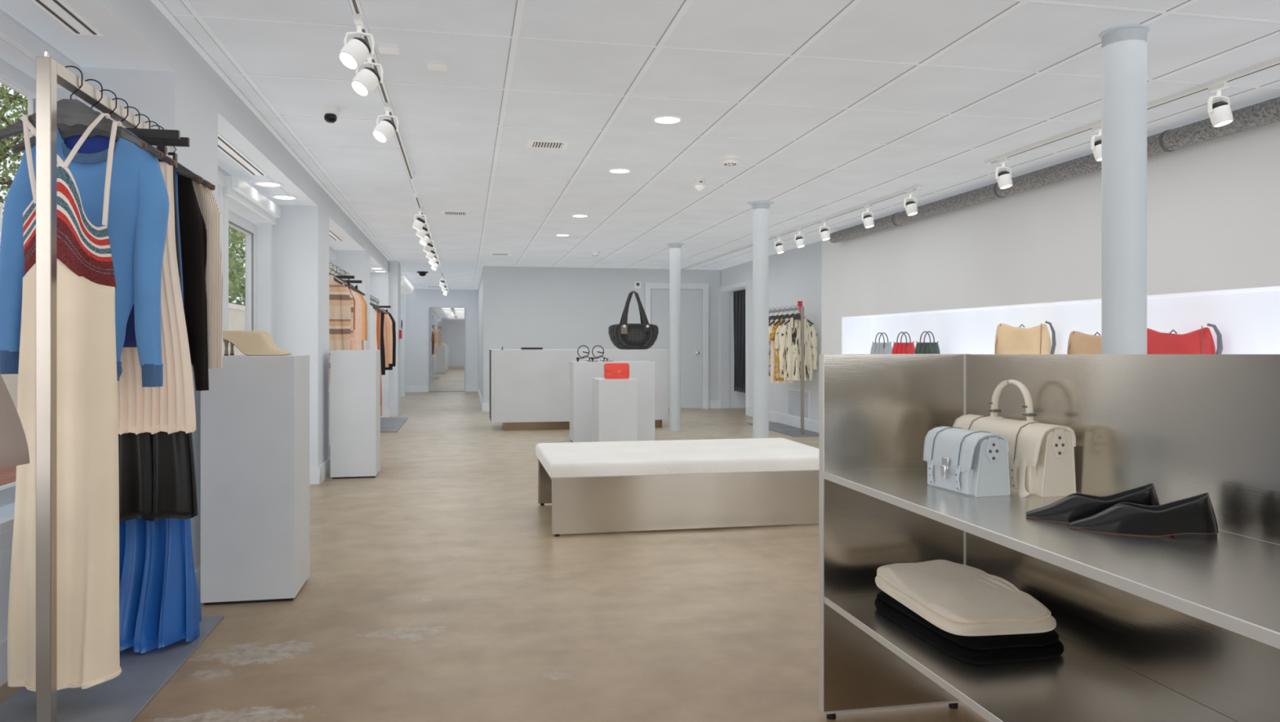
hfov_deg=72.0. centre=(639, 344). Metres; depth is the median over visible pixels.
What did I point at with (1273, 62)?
track
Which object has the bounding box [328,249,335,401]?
window
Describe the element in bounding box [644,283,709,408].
door
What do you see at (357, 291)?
clothes hanger
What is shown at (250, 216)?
window
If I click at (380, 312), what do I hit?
dress
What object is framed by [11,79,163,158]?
clothes hanger
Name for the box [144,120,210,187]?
clothes hanger
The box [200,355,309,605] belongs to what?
pedestal
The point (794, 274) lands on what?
wall
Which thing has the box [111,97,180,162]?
hanger
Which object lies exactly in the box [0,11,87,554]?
window
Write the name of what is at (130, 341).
tank
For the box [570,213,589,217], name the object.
recessed light
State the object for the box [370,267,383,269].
recessed light
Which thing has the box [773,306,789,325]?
clothes hanger
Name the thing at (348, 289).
shirt
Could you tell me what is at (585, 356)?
sandal
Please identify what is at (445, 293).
track spotlight
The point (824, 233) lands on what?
track spotlight
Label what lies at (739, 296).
curtain
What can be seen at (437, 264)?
track spotlight
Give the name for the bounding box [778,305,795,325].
clothes hanger
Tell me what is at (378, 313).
dress
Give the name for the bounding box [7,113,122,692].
dress
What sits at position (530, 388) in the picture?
counter
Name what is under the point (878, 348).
tote
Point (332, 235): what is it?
air vent
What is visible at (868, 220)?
track spotlight
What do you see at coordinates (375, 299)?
hanger
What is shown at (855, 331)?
trim
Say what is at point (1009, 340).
bag
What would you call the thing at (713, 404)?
baseboard
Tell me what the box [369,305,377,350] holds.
dress
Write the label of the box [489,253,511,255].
ceiling vent
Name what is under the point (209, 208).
garment
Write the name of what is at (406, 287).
curtain
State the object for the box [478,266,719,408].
wall
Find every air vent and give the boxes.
[31,0,104,35]
[217,133,267,175]
[328,227,343,240]
[787,388,810,420]
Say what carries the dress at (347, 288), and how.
hanging from the clothes hanger
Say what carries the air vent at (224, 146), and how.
in the wall at (141, 57)
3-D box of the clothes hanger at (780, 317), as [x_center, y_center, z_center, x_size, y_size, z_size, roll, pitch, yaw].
[1.896,-0.373,11.720,0.398,0.255,0.040,0,0,-11]
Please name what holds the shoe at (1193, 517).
on the shelf unit
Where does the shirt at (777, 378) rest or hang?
hanging from the clothes hanger at (787, 315)
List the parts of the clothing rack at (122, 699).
post, rail, plate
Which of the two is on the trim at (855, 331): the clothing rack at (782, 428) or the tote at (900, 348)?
the tote at (900, 348)
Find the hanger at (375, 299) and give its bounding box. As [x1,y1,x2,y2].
[375,298,391,311]
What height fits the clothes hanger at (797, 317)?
0.255 m
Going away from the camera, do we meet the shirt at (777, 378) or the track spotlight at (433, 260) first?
the shirt at (777, 378)
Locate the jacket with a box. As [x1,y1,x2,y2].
[380,312,385,375]
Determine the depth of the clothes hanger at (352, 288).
9.12 m
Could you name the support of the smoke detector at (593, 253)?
attached to the ceiling
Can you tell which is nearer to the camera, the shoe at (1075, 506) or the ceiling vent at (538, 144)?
the shoe at (1075, 506)
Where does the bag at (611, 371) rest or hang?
on the pedestal at (614, 401)
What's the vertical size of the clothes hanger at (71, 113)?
0.256 m
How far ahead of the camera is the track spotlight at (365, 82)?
3.81 m
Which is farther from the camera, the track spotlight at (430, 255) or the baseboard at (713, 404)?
the baseboard at (713, 404)
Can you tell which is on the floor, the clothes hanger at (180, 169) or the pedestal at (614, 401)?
the pedestal at (614, 401)
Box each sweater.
[0,127,169,386]
[874,591,1064,664]
[875,560,1056,636]
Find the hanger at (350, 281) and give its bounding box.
[341,270,361,289]
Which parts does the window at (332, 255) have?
casing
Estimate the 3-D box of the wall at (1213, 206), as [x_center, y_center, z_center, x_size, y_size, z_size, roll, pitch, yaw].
[3.645,-0.093,4.546,0.400,2.446,12.704,0,0,-11]
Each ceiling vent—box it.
[440,210,469,215]
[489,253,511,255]
[525,139,570,149]
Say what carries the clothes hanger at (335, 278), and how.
hanging from the clothing rack at (331, 268)
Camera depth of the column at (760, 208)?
8.11 m
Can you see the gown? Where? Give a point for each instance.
(160, 603)
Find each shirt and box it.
[348,288,355,350]
[360,293,367,350]
[768,319,773,373]
[768,319,793,383]
[769,318,799,381]
[774,318,788,377]
[778,317,817,381]
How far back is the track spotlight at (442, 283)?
16.56 m
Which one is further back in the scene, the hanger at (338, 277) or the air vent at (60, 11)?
the hanger at (338, 277)
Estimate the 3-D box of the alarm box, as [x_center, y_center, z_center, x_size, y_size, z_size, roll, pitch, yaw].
[-0.040,-1.030,15.261,0.120,0.120,0.046,0,0,-11]
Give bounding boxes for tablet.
[520,347,542,349]
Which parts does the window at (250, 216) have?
glass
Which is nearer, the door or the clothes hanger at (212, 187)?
the clothes hanger at (212, 187)
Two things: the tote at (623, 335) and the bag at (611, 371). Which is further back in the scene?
the tote at (623, 335)
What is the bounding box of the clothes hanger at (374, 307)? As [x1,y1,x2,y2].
[369,303,380,311]
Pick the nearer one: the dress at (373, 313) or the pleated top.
the pleated top
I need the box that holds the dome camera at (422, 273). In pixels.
[417,271,428,276]
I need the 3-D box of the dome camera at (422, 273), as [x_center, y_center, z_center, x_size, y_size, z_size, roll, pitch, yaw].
[-3.936,-1.274,15.939,0.200,0.085,0.200,0,0,-11]
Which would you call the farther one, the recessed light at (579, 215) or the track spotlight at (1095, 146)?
the recessed light at (579, 215)
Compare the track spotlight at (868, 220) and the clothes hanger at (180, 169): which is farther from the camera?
the track spotlight at (868, 220)
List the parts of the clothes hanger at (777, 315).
arm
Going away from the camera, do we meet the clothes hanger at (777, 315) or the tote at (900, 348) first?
the tote at (900, 348)
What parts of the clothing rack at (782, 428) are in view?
plate, rail, post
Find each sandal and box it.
[576,345,598,361]
[591,345,613,361]
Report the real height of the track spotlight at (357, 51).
0.207 m
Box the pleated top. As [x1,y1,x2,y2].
[117,155,195,435]
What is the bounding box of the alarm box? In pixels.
[634,281,641,288]
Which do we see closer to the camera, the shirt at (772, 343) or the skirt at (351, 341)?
the skirt at (351, 341)
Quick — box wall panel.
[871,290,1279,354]
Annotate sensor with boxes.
[694,177,705,191]
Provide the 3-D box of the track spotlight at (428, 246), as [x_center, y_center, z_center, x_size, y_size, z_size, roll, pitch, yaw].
[-2.501,-1.184,10.413,0.131,0.209,0.101,0,0,-11]
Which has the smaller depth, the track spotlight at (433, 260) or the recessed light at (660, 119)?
the recessed light at (660, 119)
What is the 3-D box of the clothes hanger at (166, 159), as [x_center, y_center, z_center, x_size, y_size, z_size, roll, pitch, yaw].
[-1.816,-0.741,2.986,0.447,0.256,0.040,0,0,-11]
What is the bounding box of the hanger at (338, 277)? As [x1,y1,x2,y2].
[331,265,354,286]
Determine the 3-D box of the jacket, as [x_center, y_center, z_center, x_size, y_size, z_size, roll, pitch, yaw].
[-3.754,-0.048,12.253,0.407,0.951,0.123,0,0,-11]
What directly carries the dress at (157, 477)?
hanging from the hanger at (184, 141)
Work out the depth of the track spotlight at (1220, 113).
4.33 m
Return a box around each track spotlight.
[338,13,374,69]
[351,45,383,96]
[373,102,398,142]
[412,208,426,231]
[415,217,429,238]
[419,226,431,245]
[422,235,434,253]
[426,242,435,259]
[428,249,438,265]
[431,256,439,270]
[439,275,445,287]
[441,284,447,291]
[443,285,448,295]
[774,235,783,253]
[794,228,804,248]
[819,219,830,240]
[862,204,874,228]
[903,190,917,215]
[995,157,1013,189]
[1090,124,1101,160]
[1207,81,1233,127]
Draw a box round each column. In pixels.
[666,242,684,431]
[747,200,773,438]
[1098,23,1150,354]
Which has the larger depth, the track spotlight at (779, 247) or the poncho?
the track spotlight at (779, 247)
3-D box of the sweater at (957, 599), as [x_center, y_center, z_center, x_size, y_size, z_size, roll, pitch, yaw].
[0.844,0.662,2.345,0.305,0.067,0.504,0,0,-8]
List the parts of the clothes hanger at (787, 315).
arm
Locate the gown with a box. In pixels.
[119,171,201,653]
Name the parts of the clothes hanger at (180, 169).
arm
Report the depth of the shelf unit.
2.06 m
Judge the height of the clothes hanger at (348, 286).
0.255 m
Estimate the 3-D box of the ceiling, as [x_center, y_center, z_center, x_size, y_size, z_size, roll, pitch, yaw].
[0.447,-1.376,9.825,7.100,0.120,24.700,0,0,-11]
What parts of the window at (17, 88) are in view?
sill, pane, frame, casing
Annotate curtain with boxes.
[400,273,413,293]
[733,289,745,393]
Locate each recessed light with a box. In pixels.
[253,181,283,186]
[271,195,297,199]
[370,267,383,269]
[555,233,570,236]
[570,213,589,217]
[607,167,631,173]
[651,115,683,124]
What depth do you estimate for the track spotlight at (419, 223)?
8.32 m
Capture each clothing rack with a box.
[0,50,224,721]
[328,265,350,457]
[369,297,408,432]
[746,305,818,437]
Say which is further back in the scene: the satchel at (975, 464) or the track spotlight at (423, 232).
the track spotlight at (423, 232)
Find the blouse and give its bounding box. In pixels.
[356,292,364,340]
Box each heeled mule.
[222,330,288,355]
[229,331,291,355]
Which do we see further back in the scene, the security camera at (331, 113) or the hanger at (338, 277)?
the hanger at (338, 277)
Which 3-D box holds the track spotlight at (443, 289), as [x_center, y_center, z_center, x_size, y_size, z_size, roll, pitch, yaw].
[-3.999,-1.184,17.969,0.107,0.208,0.097,0,0,34]
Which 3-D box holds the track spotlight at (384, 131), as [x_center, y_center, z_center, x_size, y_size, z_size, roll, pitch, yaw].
[-1.366,-1.184,4.713,0.095,0.207,0.127,0,0,34]
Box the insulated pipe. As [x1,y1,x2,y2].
[829,96,1279,243]
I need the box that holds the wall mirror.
[429,307,464,391]
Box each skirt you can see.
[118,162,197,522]
[350,340,354,350]
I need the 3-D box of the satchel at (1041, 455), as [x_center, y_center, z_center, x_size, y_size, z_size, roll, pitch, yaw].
[0.985,0.239,2.381,0.149,0.288,0.373,0,0,-14]
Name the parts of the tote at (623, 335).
handle, handle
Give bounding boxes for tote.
[608,291,658,349]
[870,332,892,354]
[891,332,915,354]
[914,331,940,354]
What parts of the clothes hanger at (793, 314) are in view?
arm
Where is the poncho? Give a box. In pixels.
[328,274,351,377]
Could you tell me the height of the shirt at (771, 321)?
0.741 m
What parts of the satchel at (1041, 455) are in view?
handle, plate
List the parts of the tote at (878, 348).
handle, handle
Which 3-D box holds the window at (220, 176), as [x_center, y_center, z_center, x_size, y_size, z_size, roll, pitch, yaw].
[-2.573,-0.190,4.891,0.205,1.760,1.343,0,0,-11]
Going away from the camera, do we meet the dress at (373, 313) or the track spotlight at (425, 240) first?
the track spotlight at (425, 240)
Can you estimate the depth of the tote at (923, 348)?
8.57 m
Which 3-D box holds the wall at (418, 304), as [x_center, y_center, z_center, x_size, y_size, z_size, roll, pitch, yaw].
[-4.734,-0.093,21.041,2.100,2.446,0.120,0,0,-11]
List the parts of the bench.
panel, panel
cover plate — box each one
[377,43,399,54]
[426,60,447,71]
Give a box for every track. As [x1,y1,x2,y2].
[348,0,413,179]
[413,193,439,263]
[680,183,923,270]
[984,56,1279,164]
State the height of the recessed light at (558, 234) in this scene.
0.010 m
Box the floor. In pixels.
[0,391,988,721]
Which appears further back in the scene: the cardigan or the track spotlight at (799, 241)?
the cardigan
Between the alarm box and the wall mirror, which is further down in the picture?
the wall mirror
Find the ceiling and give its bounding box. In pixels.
[161,0,1279,289]
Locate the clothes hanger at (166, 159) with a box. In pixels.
[99,88,175,165]
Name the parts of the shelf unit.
panel, shelf, shelf, panel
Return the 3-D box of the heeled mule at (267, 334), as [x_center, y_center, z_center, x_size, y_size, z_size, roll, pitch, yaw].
[-1.761,-0.005,4.070,0.282,0.110,0.075,0,0,-9]
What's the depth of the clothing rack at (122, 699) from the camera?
2.58 m
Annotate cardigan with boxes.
[379,307,392,367]
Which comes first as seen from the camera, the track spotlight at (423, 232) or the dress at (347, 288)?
the dress at (347, 288)
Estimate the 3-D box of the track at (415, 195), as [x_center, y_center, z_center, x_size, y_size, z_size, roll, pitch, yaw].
[-2.579,-1.300,10.845,0.040,0.029,6.520,0,0,-11]
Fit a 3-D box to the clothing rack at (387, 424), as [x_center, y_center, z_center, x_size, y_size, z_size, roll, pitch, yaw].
[-3.628,0.228,12.330,0.600,1.803,2.200,0,0,-11]
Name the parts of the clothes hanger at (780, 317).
arm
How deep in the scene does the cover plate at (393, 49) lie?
3.86 m
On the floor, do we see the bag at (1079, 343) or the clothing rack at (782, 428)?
the clothing rack at (782, 428)
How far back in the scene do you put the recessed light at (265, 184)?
6.10 m
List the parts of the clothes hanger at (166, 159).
arm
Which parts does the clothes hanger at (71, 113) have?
arm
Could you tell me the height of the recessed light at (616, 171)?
0.010 m
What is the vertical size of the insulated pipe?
0.132 m
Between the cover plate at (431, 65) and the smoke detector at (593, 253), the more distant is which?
the smoke detector at (593, 253)
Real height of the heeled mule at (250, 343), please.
0.110 m
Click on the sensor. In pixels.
(700, 182)
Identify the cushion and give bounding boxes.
[535,438,818,478]
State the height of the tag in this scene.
0.170 m
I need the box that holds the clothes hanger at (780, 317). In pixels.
[768,306,784,325]
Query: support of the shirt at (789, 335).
hanging from the clothes hanger at (797, 317)
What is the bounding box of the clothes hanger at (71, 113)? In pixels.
[0,65,146,149]
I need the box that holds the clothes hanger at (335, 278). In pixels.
[328,273,342,284]
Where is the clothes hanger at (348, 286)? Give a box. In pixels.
[329,262,351,288]
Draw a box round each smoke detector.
[590,251,600,256]
[719,154,741,165]
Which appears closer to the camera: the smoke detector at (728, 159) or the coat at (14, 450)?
the coat at (14, 450)
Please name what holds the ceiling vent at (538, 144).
in the ceiling
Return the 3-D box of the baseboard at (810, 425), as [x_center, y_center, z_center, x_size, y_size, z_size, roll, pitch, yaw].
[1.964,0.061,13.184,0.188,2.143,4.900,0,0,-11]
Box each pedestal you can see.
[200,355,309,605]
[330,350,380,479]
[569,361,654,442]
[591,377,637,442]
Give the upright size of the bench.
0.438 m
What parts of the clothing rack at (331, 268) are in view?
rail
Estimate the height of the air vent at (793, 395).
0.380 m
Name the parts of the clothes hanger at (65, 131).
arm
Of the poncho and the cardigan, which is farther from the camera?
the cardigan
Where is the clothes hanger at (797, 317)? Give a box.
[783,313,813,324]
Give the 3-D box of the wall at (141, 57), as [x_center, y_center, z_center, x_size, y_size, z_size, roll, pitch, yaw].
[-3.182,-0.093,9.054,0.640,2.446,24.200,0,0,-11]
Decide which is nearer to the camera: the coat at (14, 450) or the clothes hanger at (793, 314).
the coat at (14, 450)
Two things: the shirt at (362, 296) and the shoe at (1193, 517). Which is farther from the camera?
the shirt at (362, 296)
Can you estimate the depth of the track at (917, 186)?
8.99 m
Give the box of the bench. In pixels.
[535,438,818,537]
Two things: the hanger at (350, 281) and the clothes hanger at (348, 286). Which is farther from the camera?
the hanger at (350, 281)
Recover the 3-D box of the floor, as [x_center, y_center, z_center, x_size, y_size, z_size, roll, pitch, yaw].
[0.177,1.190,9.771,7.650,0.120,24.700,0,0,-11]
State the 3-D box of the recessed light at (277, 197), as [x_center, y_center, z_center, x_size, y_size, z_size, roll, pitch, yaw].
[-2.688,-1.114,6.664,0.188,0.010,0.188,0,0,-11]
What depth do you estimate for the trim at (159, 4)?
4.59 m
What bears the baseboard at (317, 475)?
attached to the wall at (141, 57)
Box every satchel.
[923,426,1010,497]
[952,379,1075,497]
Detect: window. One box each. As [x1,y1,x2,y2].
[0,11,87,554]
[217,170,224,355]
[223,176,280,355]
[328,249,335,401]
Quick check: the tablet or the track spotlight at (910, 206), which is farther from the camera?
the tablet
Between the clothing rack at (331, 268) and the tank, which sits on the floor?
the clothing rack at (331, 268)
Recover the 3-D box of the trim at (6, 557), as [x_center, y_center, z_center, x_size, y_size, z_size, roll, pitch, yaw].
[-1.641,0.839,0.492,0.012,0.303,5.603,0,0,-11]
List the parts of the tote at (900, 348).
handle, handle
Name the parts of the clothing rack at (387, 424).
rail, plate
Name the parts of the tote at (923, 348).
handle, handle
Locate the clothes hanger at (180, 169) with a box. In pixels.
[134,114,202,182]
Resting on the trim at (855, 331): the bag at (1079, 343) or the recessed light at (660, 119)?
the bag at (1079, 343)
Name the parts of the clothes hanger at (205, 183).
arm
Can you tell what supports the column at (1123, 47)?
on the floor
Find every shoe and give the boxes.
[1025,483,1159,523]
[1069,493,1218,540]
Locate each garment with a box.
[177,172,208,391]
[191,180,222,372]
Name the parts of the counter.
panel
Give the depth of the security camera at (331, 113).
4.87 m
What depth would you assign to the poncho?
8.07 m
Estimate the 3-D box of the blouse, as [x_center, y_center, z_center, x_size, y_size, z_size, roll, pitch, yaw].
[-3.195,-0.268,9.408,0.494,0.751,0.127,0,0,-11]
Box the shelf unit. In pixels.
[818,354,1279,721]
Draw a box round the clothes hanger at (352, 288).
[337,266,356,292]
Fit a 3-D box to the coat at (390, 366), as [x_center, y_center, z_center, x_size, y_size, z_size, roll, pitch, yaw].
[-3.869,-0.073,12.894,0.575,0.901,0.123,0,0,-11]
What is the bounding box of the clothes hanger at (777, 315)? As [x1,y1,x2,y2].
[768,307,778,323]
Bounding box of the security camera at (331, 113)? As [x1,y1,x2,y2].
[321,106,340,123]
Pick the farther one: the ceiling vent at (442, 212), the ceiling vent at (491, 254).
the ceiling vent at (491, 254)
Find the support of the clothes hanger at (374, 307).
hanging from the clothing rack at (387, 424)
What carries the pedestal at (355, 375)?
on the floor
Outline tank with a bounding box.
[123,303,137,347]
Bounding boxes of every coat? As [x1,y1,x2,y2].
[0,373,29,467]
[382,308,395,370]
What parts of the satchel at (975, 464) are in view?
clasp plate, plate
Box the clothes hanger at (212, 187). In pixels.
[151,124,215,190]
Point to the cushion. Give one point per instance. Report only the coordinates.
(752, 457)
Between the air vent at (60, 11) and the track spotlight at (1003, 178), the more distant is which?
the track spotlight at (1003, 178)
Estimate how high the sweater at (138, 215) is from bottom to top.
0.854 m
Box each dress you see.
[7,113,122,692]
[328,279,353,387]
[328,283,361,389]
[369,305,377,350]
[376,310,381,406]
[379,311,382,416]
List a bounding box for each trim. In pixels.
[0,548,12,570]
[150,0,391,261]
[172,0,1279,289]
[841,285,1279,354]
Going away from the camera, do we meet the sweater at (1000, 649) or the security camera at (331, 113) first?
the sweater at (1000, 649)
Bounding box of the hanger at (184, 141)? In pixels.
[124,106,189,168]
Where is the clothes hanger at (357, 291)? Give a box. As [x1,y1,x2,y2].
[340,269,359,293]
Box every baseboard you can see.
[0,407,390,687]
[405,386,719,412]
[719,280,818,432]
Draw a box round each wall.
[0,0,405,641]
[405,288,478,391]
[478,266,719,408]
[720,240,822,422]
[821,121,1279,354]
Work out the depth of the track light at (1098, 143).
5.15 m
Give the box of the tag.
[797,301,802,315]
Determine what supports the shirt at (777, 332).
hanging from the clothes hanger at (793, 314)
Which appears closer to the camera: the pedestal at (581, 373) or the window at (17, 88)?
the window at (17, 88)
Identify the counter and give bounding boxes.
[489,349,668,431]
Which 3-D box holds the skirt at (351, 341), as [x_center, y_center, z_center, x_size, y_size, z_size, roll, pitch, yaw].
[-3.084,-0.133,8.870,0.395,0.950,0.089,0,0,-11]
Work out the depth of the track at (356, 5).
4.49 m
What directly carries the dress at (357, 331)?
hanging from the clothes hanger at (352, 288)
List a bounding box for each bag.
[604,363,629,378]
[994,320,1056,354]
[1066,331,1101,354]
[1146,323,1222,354]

